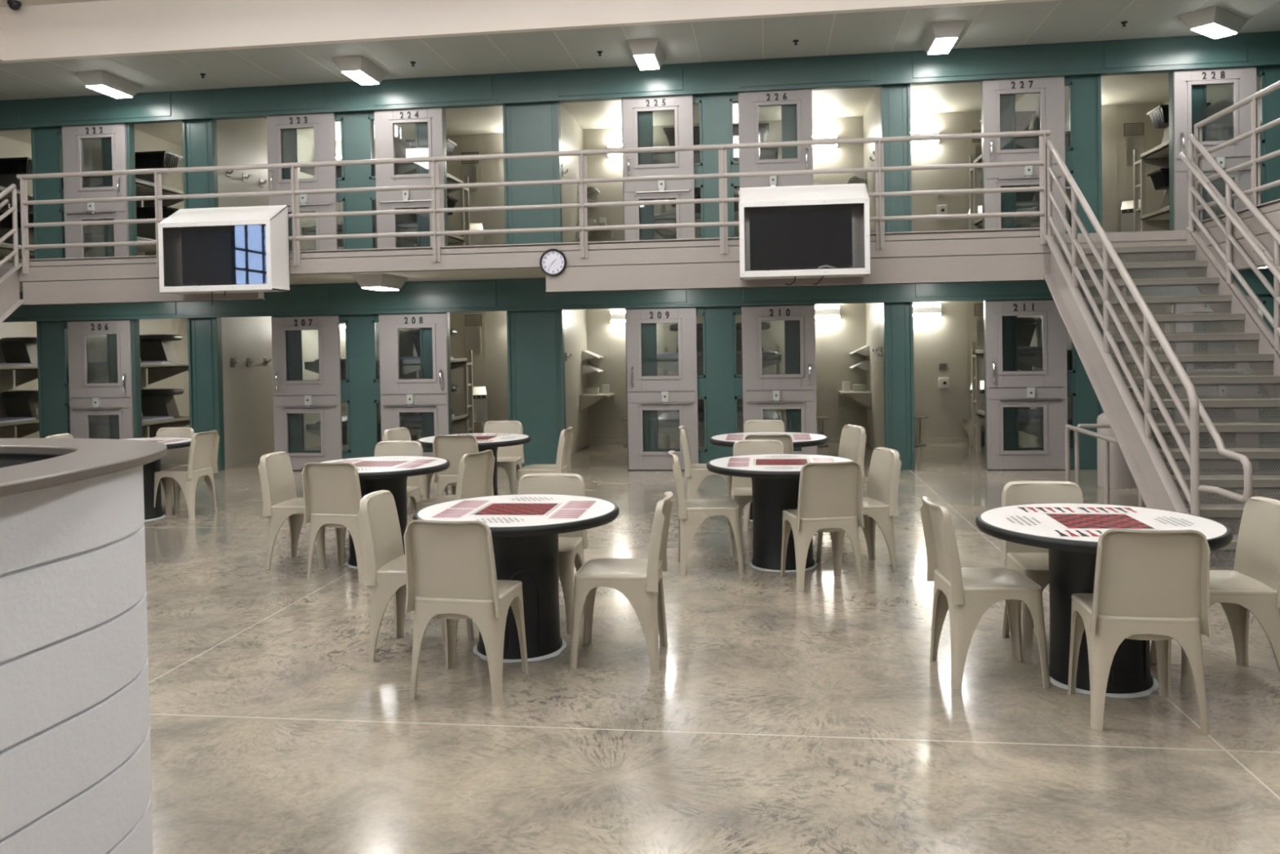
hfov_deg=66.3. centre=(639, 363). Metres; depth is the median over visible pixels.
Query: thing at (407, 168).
bunk bed
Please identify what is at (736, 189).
crate
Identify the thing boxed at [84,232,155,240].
mattress
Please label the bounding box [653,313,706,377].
window
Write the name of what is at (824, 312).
wall light
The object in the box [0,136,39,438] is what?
wall partition
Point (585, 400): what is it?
desk
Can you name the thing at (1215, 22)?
soffit light
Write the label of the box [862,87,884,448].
wall partition
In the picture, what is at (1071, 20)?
ceiling
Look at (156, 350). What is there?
shelves
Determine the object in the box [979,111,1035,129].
mattress
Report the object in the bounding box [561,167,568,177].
coat hook
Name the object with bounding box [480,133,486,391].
trim
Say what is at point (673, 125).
trim
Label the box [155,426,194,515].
plastic chair
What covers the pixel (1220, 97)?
wall partition
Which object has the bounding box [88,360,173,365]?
mattress
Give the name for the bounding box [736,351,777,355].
mattress
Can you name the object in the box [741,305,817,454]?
door
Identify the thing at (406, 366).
bunk bed
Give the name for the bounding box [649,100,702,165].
window
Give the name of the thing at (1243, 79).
door
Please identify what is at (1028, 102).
wall partition
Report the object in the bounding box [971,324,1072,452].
bunk bed
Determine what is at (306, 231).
bunk bed
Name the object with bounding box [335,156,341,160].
wall light
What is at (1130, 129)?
air vent
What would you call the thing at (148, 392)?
pillow
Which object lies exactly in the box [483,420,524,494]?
plastic chair
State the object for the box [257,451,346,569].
plastic chair
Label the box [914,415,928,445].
stool
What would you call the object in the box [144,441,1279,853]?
floor
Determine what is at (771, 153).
bunk bed
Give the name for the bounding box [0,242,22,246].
mattress
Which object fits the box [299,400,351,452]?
window
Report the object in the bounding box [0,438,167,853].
reception desk
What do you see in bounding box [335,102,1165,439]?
wall
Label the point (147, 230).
bunk bed
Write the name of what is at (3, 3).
ceiling
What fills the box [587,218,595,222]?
box
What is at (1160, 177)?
crate
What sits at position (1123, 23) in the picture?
sprinkler
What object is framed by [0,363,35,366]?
mattress
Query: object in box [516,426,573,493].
plastic chair
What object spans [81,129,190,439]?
cell interior
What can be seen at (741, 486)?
plastic chair
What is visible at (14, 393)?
mattress
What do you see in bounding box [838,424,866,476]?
plastic chair
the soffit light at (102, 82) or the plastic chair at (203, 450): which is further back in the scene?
the soffit light at (102, 82)
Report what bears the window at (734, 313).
in the wall at (535, 343)
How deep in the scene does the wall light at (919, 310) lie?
15.70 m
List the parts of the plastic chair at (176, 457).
leg, seat, backrest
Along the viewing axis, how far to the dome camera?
11.85 m
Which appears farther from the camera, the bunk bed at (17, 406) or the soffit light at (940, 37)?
the bunk bed at (17, 406)
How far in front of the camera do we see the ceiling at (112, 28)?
11.55 m
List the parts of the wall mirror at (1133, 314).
mirror plate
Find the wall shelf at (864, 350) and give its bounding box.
[848,345,869,356]
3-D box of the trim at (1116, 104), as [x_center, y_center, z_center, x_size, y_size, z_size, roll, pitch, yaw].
[7.109,-1.436,15.467,0.856,5.230,0.004,-1,1,7]
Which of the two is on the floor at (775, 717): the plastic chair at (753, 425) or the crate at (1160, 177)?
the plastic chair at (753, 425)
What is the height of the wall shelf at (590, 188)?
0.175 m
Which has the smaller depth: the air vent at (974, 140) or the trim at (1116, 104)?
the trim at (1116, 104)
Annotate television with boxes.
[181,229,266,285]
[749,209,852,270]
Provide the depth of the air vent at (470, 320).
16.77 m
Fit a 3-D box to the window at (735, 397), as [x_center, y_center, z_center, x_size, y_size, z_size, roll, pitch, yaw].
[1.587,0.788,12.783,0.690,0.710,0.068,-1,1,7]
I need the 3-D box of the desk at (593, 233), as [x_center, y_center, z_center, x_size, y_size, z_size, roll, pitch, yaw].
[-0.744,-2.127,16.094,0.460,0.260,0.750,-1,1,7]
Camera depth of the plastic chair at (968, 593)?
4.67 m
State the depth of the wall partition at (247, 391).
14.81 m
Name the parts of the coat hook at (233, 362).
plate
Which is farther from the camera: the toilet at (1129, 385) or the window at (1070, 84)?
the toilet at (1129, 385)
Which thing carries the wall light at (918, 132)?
attached to the wall at (942, 339)
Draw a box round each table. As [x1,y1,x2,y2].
[124,436,191,521]
[301,455,449,568]
[413,493,618,662]
[417,432,530,495]
[706,453,855,572]
[709,431,828,521]
[975,502,1233,697]
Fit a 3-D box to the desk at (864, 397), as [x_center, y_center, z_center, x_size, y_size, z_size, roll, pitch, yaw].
[3.418,0.581,15.609,0.460,0.260,0.750,-1,1,7]
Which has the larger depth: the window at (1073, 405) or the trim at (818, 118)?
the trim at (818, 118)
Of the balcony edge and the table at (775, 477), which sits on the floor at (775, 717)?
the table at (775, 477)
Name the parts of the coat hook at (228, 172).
plate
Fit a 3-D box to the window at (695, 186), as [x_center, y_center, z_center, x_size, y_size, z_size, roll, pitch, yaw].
[0.495,-1.966,12.868,0.675,0.710,0.068,-1,1,7]
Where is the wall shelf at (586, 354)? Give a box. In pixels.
[582,350,603,360]
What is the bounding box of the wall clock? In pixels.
[539,248,566,275]
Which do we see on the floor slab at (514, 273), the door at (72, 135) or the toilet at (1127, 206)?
the toilet at (1127, 206)
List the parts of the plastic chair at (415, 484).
leg, seat, leg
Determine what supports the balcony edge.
attached to the floor slab at (514, 273)
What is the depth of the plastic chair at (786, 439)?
8.55 m
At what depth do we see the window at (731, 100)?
12.72 m
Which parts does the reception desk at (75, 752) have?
panel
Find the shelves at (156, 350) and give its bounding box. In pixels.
[88,340,190,438]
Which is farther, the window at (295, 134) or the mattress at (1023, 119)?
the mattress at (1023, 119)
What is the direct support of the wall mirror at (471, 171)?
attached to the wall at (942, 339)
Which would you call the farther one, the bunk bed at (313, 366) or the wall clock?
the bunk bed at (313, 366)
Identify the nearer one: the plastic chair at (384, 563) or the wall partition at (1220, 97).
the plastic chair at (384, 563)
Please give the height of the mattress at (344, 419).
0.088 m
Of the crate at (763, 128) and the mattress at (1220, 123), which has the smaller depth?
the mattress at (1220, 123)
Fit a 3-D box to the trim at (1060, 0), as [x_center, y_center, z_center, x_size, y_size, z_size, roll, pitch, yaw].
[-1.298,-3.846,12.138,16.812,0.002,1.590,-1,1,7]
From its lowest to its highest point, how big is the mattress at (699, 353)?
0.088 m
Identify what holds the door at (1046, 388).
in the wall at (535, 343)
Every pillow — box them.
[0,337,36,343]
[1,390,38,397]
[139,333,182,341]
[141,388,183,395]
[411,328,457,335]
[451,385,458,391]
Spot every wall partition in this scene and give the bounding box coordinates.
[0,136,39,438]
[216,117,320,467]
[371,119,422,440]
[560,102,588,453]
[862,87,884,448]
[1014,85,1071,447]
[1163,75,1262,446]
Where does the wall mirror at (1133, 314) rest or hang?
attached to the wall at (942, 339)
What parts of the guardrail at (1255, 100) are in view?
post, rail, rail, rail, rail, post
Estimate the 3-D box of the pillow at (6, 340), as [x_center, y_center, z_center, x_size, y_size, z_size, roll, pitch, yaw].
[-10.176,-0.379,16.188,0.660,0.104,0.400,-1,1,7]
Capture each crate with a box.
[0,156,31,174]
[0,211,33,229]
[134,151,182,168]
[136,206,178,223]
[405,137,457,156]
[412,195,457,215]
[663,126,699,146]
[668,187,700,207]
[733,123,768,142]
[733,186,739,202]
[980,179,1031,186]
[1146,102,1210,128]
[1147,168,1168,190]
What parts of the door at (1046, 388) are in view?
pull handle, window trim, window trim, flap rail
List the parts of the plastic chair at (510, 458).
backrest, leg, seat, leg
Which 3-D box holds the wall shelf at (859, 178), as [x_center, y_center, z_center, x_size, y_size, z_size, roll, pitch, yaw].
[3.468,-2.960,15.657,0.270,0.175,0.500,-1,1,7]
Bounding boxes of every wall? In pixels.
[31,65,1279,470]
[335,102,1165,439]
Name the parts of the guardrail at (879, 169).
post, post, post, post, rail, rail, rail, rail, post, post, post, post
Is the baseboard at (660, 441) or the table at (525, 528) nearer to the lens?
the table at (525, 528)
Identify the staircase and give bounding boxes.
[0,183,24,324]
[1043,133,1279,567]
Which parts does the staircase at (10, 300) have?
grab rail, stair rail, stair rail, stair rail, stair rail, stair post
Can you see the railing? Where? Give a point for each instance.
(1077, 429)
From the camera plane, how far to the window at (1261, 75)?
11.91 m
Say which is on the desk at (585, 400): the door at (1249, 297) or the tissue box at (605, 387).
the tissue box at (605, 387)
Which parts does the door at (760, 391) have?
window trim, flap rail, window trim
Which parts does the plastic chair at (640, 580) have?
leg, leg, seat, leg, backrest, leg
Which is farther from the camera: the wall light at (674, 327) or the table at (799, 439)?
the wall light at (674, 327)
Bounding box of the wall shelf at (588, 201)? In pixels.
[586,198,595,208]
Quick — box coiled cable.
[817,264,837,269]
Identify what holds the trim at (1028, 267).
attached to the floor slab at (514, 273)
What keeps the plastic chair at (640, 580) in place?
on the floor at (775, 717)
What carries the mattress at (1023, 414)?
on the bunk bed at (1027, 359)
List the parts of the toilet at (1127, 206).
control panel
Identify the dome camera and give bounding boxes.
[7,0,22,10]
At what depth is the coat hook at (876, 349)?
13.77 m
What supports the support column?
on the floor at (775, 717)
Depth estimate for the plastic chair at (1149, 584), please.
4.08 m
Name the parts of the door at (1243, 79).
pull handle, window trim, window trim, flap rail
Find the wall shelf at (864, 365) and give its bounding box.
[849,360,869,371]
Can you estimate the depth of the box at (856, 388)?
15.56 m
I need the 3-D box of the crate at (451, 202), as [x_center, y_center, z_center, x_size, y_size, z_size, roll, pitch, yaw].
[-3.224,-2.440,15.245,0.660,0.240,0.480,-1,1,7]
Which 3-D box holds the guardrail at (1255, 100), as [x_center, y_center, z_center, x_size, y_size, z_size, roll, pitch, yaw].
[5.154,-1.796,4.868,0.060,1.219,11.050,-1,1,7]
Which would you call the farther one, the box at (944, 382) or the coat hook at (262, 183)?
the box at (944, 382)
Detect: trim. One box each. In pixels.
[0,0,1279,98]
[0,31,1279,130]
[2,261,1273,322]
[22,278,265,305]
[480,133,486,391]
[545,253,1050,293]
[673,124,679,375]
[765,118,823,435]
[911,111,968,438]
[1048,230,1186,253]
[1115,104,1118,231]
[1194,198,1279,271]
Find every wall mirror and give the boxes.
[460,164,477,191]
[463,327,480,354]
[973,143,982,172]
[976,317,983,345]
[1125,137,1145,166]
[1127,314,1143,342]
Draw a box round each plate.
[937,194,945,198]
[938,363,946,370]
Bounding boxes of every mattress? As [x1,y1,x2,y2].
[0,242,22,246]
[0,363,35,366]
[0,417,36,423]
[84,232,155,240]
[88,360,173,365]
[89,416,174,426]
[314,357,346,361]
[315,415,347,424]
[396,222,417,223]
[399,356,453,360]
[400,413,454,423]
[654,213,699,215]
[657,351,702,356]
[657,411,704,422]
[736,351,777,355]
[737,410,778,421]
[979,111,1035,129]
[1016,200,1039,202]
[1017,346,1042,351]
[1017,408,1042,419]
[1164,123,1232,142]
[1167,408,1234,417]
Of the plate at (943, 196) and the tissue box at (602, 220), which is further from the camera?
the tissue box at (602, 220)
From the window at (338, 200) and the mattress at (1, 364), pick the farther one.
the mattress at (1, 364)
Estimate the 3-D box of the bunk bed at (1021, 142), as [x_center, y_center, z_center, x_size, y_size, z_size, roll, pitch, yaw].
[5.197,-2.384,13.534,0.800,1.860,2.170,-1,1,7]
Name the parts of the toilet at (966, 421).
bowl, control panel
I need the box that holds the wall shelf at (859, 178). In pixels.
[847,172,866,183]
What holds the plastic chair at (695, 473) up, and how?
on the floor at (775, 717)
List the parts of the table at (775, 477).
arch panel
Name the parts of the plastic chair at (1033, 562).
leg, seat, leg, backrest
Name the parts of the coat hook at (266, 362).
plate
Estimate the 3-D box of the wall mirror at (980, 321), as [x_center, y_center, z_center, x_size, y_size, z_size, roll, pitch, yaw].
[5.535,-0.508,15.683,0.290,0.450,0.016,-1,1,7]
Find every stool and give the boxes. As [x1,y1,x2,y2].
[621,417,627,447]
[816,416,830,446]
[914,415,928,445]
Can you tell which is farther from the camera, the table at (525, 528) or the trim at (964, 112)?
the trim at (964, 112)
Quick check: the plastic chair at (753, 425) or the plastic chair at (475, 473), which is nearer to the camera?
the plastic chair at (475, 473)
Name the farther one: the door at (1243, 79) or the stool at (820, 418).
the stool at (820, 418)
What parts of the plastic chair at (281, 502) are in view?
backrest, leg, seat, leg, leg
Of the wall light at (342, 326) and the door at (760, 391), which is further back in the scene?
the wall light at (342, 326)
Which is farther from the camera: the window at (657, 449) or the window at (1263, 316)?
the window at (657, 449)
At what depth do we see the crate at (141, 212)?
15.64 m
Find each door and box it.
[62,123,129,257]
[66,320,134,439]
[266,112,337,250]
[271,315,342,470]
[373,106,445,248]
[378,313,448,457]
[622,94,695,240]
[626,307,698,470]
[737,88,813,187]
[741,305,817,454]
[982,75,1066,234]
[985,299,1067,469]
[1173,66,1256,230]
[1174,295,1258,469]
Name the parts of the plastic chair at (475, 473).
leg, seat, backrest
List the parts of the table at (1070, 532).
arch panel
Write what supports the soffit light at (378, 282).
attached to the floor slab at (514, 273)
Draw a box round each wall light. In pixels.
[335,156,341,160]
[339,323,345,328]
[607,143,622,158]
[610,310,625,323]
[668,323,702,331]
[735,322,770,329]
[812,134,837,149]
[814,305,839,319]
[911,129,939,145]
[912,302,941,317]
[1017,316,1035,324]
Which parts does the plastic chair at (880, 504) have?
leg, leg, seat, leg, backrest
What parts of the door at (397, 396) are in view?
window trim, flap rail, window trim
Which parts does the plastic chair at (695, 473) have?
backrest, seat, leg, leg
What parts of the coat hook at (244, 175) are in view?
plate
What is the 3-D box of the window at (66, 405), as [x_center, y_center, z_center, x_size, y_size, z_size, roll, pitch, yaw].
[-7.873,0.928,14.011,0.710,0.710,0.068,-1,1,7]
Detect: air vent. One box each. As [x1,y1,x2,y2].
[461,151,478,164]
[464,314,481,326]
[972,129,981,142]
[973,303,983,315]
[1123,122,1144,136]
[1128,302,1142,312]
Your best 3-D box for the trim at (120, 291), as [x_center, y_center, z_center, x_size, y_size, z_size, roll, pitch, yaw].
[-6.068,-0.881,11.928,3.080,0.280,0.190,-1,1,7]
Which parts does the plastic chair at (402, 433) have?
backrest, leg, leg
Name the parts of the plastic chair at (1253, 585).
leg, leg, leg, seat, leg, backrest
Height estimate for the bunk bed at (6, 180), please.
1.860 m
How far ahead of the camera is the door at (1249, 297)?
11.98 m
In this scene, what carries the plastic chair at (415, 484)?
on the floor at (775, 717)
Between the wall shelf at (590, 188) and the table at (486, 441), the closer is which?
the table at (486, 441)
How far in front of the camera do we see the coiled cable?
10.43 m
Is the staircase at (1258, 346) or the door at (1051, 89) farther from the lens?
the door at (1051, 89)
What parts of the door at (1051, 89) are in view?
pull handle, window trim, window trim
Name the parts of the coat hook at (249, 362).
plate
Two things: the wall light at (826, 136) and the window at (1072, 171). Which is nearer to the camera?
the window at (1072, 171)
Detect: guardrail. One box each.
[16,129,1050,274]
[1193,80,1279,231]
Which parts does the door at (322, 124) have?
pull handle, window trim, window trim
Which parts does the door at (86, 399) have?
window trim, flap rail, window trim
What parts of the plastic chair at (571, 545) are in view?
backrest, leg, seat, leg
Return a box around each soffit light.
[74,71,142,97]
[332,55,387,84]
[351,273,407,290]
[626,38,666,70]
[920,21,966,54]
[1179,5,1248,39]
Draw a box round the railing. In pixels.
[1065,423,1144,506]
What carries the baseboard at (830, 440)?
attached to the wall at (942, 339)
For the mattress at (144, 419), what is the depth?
14.89 m
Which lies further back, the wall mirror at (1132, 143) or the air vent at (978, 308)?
the air vent at (978, 308)
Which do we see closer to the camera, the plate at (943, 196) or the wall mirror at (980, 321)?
the wall mirror at (980, 321)
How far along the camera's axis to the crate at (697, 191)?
14.52 m
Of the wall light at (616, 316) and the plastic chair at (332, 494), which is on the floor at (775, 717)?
the plastic chair at (332, 494)
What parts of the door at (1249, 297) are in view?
window trim, window trim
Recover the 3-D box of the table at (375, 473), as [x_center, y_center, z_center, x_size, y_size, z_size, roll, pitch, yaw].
[-2.038,1.164,7.620,1.115,0.765,1.115,0,1,38]
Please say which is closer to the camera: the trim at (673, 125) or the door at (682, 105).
the door at (682, 105)
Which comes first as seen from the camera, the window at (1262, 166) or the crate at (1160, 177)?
the window at (1262, 166)
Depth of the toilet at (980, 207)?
15.48 m
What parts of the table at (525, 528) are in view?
arch panel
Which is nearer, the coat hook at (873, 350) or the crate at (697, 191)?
the coat hook at (873, 350)
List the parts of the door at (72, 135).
window trim, window trim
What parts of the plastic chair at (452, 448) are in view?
leg, seat, leg, backrest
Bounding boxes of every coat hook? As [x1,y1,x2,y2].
[226,170,233,177]
[231,358,238,367]
[242,173,249,182]
[247,357,253,366]
[259,178,266,187]
[263,357,271,365]
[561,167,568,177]
[564,352,571,360]
[871,346,879,355]
[875,347,882,356]
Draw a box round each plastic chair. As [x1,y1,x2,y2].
[45,433,73,438]
[154,430,219,519]
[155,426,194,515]
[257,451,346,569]
[302,462,364,582]
[356,489,474,662]
[373,440,424,508]
[382,426,448,510]
[403,519,528,704]
[415,449,494,511]
[432,435,493,497]
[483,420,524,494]
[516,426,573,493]
[517,472,588,634]
[569,491,672,671]
[668,450,744,575]
[678,425,732,499]
[730,439,785,555]
[742,419,785,510]
[742,434,793,531]
[780,461,864,591]
[816,446,901,574]
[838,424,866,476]
[919,496,1050,689]
[1000,480,1083,662]
[1067,528,1212,735]
[1150,496,1279,693]
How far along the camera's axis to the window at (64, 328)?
14.00 m
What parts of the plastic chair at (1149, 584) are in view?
leg, leg, seat, backrest, leg, leg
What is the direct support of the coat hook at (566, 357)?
attached to the wall partition at (571, 133)
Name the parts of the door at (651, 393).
pull handle, window trim, window trim, flap rail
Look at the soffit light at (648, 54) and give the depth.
11.80 m
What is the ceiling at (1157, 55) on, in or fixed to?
attached to the wall at (535, 343)
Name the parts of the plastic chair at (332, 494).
leg, backrest, seat, leg, leg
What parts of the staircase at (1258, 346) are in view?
stair post, stair post, stair post, stair rail, stair rail, stair rail, stair rail, stair post, stair post, newel post, grab rail, stair post, grab rail, stair rail, stair rail, stair rail, stair rail, stair post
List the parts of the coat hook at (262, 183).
plate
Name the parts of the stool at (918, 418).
post, seat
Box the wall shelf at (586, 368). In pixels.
[582,364,603,374]
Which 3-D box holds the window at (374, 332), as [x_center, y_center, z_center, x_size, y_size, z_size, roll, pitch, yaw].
[-3.305,-0.174,13.397,0.700,0.840,0.068,-1,1,7]
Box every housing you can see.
[157,204,289,293]
[738,182,870,279]
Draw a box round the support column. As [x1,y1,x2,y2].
[1097,253,1137,488]
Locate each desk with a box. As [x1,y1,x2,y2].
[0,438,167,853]
[576,222,612,239]
[579,392,614,411]
[837,390,871,408]
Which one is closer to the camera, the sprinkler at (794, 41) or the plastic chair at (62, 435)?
the plastic chair at (62, 435)
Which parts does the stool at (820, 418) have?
post, seat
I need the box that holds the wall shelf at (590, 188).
[586,184,599,195]
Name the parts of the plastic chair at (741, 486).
leg, seat, backrest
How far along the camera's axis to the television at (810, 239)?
10.55 m
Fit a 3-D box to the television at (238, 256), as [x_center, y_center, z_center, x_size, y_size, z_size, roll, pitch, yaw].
[-4.829,-1.193,11.424,1.090,0.693,0.172,-1,1,7]
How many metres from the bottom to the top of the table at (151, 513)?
0.765 m
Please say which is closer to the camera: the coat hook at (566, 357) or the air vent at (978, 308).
the coat hook at (566, 357)
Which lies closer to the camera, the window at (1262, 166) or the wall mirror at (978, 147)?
the window at (1262, 166)
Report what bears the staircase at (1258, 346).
on the floor at (775, 717)
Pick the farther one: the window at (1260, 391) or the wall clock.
the window at (1260, 391)
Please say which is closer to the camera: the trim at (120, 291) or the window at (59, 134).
the trim at (120, 291)
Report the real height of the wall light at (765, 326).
0.104 m
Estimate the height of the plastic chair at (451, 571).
0.859 m
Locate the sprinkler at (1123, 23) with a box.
[1120,21,1127,26]
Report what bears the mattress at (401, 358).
on the bunk bed at (406, 366)
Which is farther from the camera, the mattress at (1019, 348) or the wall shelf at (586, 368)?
the wall shelf at (586, 368)
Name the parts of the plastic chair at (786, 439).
leg, backrest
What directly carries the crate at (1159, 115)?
on the bunk bed at (1158, 156)
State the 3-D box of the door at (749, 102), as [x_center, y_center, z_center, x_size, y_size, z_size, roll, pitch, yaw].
[1.741,-2.450,12.601,0.962,2.120,0.117,-1,1,7]
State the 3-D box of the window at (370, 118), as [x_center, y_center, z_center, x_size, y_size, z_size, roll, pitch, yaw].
[-3.352,-2.943,13.347,0.700,0.840,0.068,-1,1,7]
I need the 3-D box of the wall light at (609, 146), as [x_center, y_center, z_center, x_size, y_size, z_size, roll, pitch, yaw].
[-0.198,-3.551,16.314,0.680,0.220,0.118,-1,1,7]
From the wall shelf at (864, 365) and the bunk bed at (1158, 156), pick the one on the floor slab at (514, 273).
the bunk bed at (1158, 156)
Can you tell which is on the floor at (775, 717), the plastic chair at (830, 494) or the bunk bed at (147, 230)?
the plastic chair at (830, 494)
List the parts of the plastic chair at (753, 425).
backrest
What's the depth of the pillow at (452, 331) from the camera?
15.14 m
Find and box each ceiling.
[0,0,110,7]
[0,0,1058,63]
[0,0,1279,146]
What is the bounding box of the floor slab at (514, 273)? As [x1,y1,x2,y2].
[19,236,1186,291]
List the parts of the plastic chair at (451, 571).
leg, leg, backrest, seat, leg, leg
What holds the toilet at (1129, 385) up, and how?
on the floor at (775, 717)
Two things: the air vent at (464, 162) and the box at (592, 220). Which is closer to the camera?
the box at (592, 220)
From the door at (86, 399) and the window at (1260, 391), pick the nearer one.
the window at (1260, 391)
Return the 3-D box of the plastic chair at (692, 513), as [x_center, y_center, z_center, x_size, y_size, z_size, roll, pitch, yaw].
[0.482,1.084,7.237,0.532,0.859,0.467,-1,1,0]
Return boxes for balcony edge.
[0,227,1049,282]
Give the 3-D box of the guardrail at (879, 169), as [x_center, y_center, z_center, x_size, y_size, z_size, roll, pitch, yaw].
[-1.621,-1.795,11.252,12.120,1.219,0.069,-1,1,7]
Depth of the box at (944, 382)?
15.74 m
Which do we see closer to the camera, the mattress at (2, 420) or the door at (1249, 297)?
the door at (1249, 297)
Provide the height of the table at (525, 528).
0.765 m
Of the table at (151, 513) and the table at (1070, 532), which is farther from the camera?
the table at (151, 513)
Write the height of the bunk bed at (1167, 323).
1.860 m
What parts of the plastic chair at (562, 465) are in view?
leg, seat, leg, backrest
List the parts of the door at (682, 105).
pull handle, window trim, window trim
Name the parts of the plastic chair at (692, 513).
backrest, leg, leg, seat, leg, leg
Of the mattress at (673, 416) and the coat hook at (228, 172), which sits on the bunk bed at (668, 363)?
the mattress at (673, 416)
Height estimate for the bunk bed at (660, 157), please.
1.860 m
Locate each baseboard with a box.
[588,439,679,444]
[826,438,867,443]
[914,438,968,442]
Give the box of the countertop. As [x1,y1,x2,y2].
[0,438,167,497]
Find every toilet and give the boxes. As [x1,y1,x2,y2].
[464,222,484,245]
[467,386,493,433]
[960,380,984,445]
[968,205,982,230]
[1120,200,1141,231]
[1128,385,1142,415]
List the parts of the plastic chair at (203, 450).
leg, leg, seat, leg, backrest, leg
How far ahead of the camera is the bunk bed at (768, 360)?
13.01 m
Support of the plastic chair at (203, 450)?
on the floor at (775, 717)
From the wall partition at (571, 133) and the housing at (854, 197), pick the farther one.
the wall partition at (571, 133)
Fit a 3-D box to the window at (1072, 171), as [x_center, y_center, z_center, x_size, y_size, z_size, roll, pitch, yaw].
[5.049,-2.033,12.277,0.720,0.710,0.068,-1,1,7]
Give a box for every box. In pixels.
[585,387,599,394]
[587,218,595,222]
[599,217,606,223]
[602,384,608,393]
[842,381,850,391]
[853,384,866,391]
[936,204,946,214]
[938,377,949,388]
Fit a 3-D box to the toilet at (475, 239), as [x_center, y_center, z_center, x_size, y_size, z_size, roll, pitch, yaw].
[-2.706,-1.868,16.338,0.410,1.000,0.626,-1,1,-24]
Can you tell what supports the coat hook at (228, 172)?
attached to the wall partition at (247, 391)
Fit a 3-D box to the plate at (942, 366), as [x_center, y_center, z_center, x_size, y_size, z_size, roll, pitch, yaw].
[4.885,0.062,15.781,0.130,0.120,0.010,-1,1,7]
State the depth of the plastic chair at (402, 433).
9.80 m
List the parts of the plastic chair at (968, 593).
leg, backrest, leg, seat, leg, leg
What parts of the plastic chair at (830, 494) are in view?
leg, leg, seat, backrest, leg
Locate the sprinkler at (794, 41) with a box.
[792,40,798,45]
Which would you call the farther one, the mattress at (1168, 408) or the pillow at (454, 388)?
the pillow at (454, 388)
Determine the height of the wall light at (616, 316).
0.220 m
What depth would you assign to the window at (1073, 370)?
12.32 m
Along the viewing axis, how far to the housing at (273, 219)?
11.40 m
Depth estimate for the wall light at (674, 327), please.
14.60 m
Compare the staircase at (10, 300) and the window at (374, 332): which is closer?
the staircase at (10, 300)
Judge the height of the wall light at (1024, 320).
0.104 m
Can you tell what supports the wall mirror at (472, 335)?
attached to the wall at (942, 339)
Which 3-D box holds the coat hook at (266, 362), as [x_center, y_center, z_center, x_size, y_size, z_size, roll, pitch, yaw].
[-5.783,-0.025,15.232,0.089,0.130,0.100,-1,1,7]
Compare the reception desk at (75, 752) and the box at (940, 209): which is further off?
the box at (940, 209)
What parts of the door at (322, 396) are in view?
pull handle, window trim, window trim, flap rail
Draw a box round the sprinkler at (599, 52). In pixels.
[596,50,602,56]
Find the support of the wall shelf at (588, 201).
attached to the wall partition at (571, 133)
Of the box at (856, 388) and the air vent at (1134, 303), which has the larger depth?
the box at (856, 388)
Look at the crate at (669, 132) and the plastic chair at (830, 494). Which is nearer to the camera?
the plastic chair at (830, 494)
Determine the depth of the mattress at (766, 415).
13.41 m
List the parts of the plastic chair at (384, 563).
backrest, leg, seat, leg, leg, leg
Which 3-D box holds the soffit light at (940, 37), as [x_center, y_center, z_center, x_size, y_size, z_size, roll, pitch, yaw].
[3.593,-3.841,11.640,0.395,0.162,0.834,-1,1,7]
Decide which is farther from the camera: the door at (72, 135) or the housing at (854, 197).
the door at (72, 135)
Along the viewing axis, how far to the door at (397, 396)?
13.29 m
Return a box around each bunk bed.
[0,173,34,259]
[0,343,39,438]
[83,167,184,255]
[299,165,343,247]
[304,361,347,444]
[372,156,470,247]
[376,335,474,442]
[653,143,701,238]
[657,330,704,448]
[733,142,777,235]
[735,329,782,432]
[968,129,1070,230]
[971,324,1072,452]
[1133,124,1233,231]
[1134,323,1262,444]
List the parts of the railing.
rail, rail, post, post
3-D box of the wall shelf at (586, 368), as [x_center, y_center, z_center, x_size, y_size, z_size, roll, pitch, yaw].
[-0.784,0.103,16.270,0.270,0.175,0.500,-1,1,7]
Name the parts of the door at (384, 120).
window trim, window trim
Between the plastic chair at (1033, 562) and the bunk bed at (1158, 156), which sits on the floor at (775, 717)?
the plastic chair at (1033, 562)
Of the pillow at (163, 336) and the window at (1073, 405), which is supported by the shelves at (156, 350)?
the pillow at (163, 336)
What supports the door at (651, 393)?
in the wall at (535, 343)
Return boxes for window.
[57,132,105,191]
[59,209,106,257]
[62,326,111,385]
[64,403,111,439]
[293,118,344,180]
[297,320,349,382]
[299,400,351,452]
[300,199,346,250]
[368,116,418,178]
[369,197,420,248]
[372,320,422,381]
[373,400,424,452]
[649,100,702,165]
[651,185,703,239]
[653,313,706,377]
[655,396,706,451]
[729,98,784,164]
[731,183,739,237]
[733,312,787,377]
[734,396,788,432]
[1012,82,1073,150]
[1013,170,1073,228]
[1014,315,1075,372]
[1015,393,1075,449]
[1203,72,1264,142]
[1204,164,1265,219]
[1204,301,1266,368]
[1205,391,1266,448]
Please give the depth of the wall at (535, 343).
13.09 m
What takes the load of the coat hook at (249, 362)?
attached to the wall partition at (247, 391)
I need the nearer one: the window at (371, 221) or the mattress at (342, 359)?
the window at (371, 221)
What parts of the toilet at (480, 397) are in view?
control panel, bowl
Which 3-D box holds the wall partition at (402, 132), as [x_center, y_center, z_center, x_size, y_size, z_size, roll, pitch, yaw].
[-3.663,-1.211,15.185,0.120,5.300,3.340,-1,1,7]
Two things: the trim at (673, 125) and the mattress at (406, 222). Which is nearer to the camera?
the mattress at (406, 222)
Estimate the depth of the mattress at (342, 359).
13.84 m

